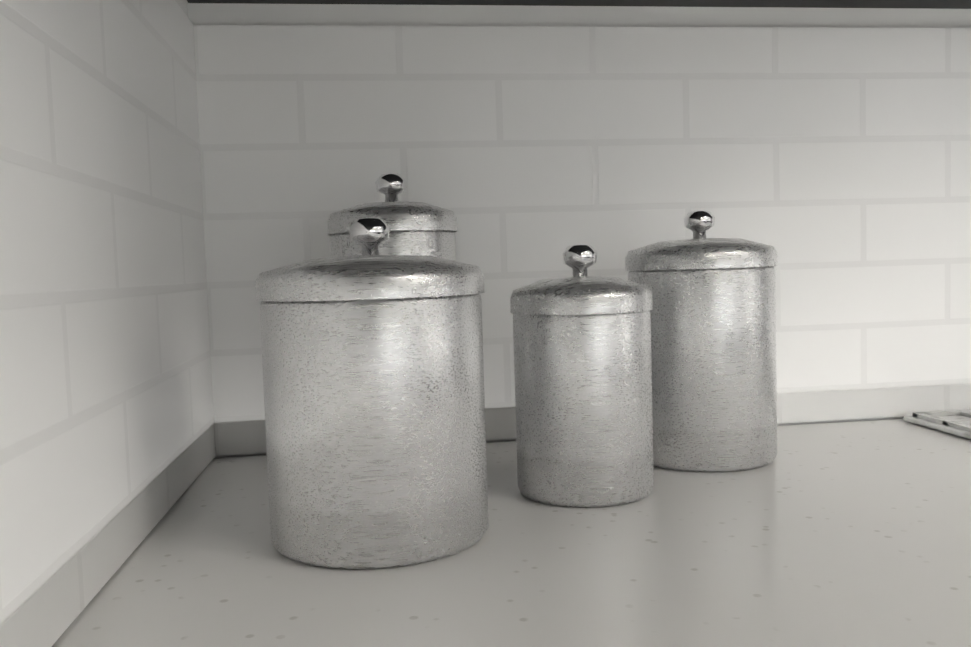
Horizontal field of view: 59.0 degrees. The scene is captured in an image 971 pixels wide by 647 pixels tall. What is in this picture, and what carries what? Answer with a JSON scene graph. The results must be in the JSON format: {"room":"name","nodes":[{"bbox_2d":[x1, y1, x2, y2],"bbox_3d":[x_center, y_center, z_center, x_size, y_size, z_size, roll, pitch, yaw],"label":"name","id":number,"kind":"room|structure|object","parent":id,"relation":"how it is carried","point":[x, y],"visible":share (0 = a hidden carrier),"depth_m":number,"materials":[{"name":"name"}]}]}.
{"room":"kitchen","nodes":[
{"label":"kitchen","id":0,"kind":"room"},
{"bbox_2d":[0,0,215,646],"bbox_3d":[0.066,0.137,-2.214,0.106,2.200,6.200,-2,4,-7],"label":"wall","id":1,"kind":"structure","parent":0,"point":[107,445],"depth_m":0.51,"materials":[{"name":"white tile"}]},
{"bbox_2d":[187,0,754,6],"bbox_3d":[0.043,-0.722,0.521,0.613,0.833,0.672,-2,4,-7],"label":"upper cabinet","id":2,"kind":"object","parent":1,"relation":"attached to","point":[660,3],"depth_m":0.87,"materials":[{"name":"black paint"}]},
{"bbox_2d":[187,1,970,457],"bbox_3d":[1.642,-0.130,1.153,4.100,2.200,0.106,-2,4,-7],"label":"wall","id":3,"kind":"structure","parent":0,"point":[825,153],"depth_m":0.90,"materials":[{"name":"white tile"}]},
{"bbox_2d":[751,0,970,8],"bbox_3d":[0.456,-0.748,0.730,0.349,0.833,0.361,-2,4,-7],"label":"upper cabinet","id":4,"kind":"object","parent":3,"relation":"attached to","point":[948,4],"depth_m":0.92,"materials":[{"name":"black paint"}]},
{"bbox_3d":[2.562,1.134,-1.325,5.600,0.060,7.800,-2,4,-7],"label":"floor","id":5,"kind":"structure","parent":0,"visible":0},
{"bbox_2d":[52,419,970,646],"bbox_3d":[0.329,0.694,-0.979,0.690,0.914,3.872,-2,4,-7],"label":"countertop","id":6,"kind":"structure","parent":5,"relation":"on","point":[848,534],"depth_m":0.52,"materials":[{"name":"stone"}]},
{"bbox_2d":[255,218,488,568],"bbox_3d":[-0.076,0.037,0.590,0.154,0.218,0.154,-2,4,-7],"label":"canister","id":7,"kind":"object","parent":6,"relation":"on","point":[373,383],"visible":1,"depth_m":0.53,"materials":[{"name":"silver metal"}]},
{"bbox_2d":[327,174,456,260],"bbox_3d":[-0.080,0.000,0.774,0.115,0.268,0.115,-2,4,-7],"label":"canister","id":8,"kind":"object","parent":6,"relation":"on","point":[421,229],"visible":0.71,"depth_m":0.73,"materials":[{"name":"silver metal"}]},
{"bbox_2d":[510,244,653,506],"bbox_3d":[0.078,0.036,0.691,0.113,0.198,0.113,-2,4,-7],"label":"canister","id":9,"kind":"object","parent":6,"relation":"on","point":[583,382],"visible":1,"depth_m":0.64,"materials":[{"name":"silver metal"}]},
{"bbox_2d":[625,211,777,471],"bbox_3d":[0.200,0.010,0.796,0.136,0.228,0.136,-2,4,-7],"label":"canister","id":10,"kind":"object","parent":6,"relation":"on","point":[713,356],"visible":0.98,"depth_m":0.74,"materials":[{"name":"silver metal"}]},
{"bbox_2d":[892,419,970,442],"bbox_3d":[0.815,0.569,0.713,0.710,0.914,0.632,-2,4,-7],"label":"base unit","id":11,"kind":"object","parent":5,"relation":"on","point":[922,428],"depth_m":0.89,"materials":[{"name":"paint"}]},
{"bbox_2d":[904,409,970,438],"bbox_3d":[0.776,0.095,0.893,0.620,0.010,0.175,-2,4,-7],"label":"cooktop","id":12,"kind":"object","parent":11,"relation":"on","point":[956,422],"visible":0.98,"depth_m":0.90,"materials":[{"name":"grey metal"}]}
]}

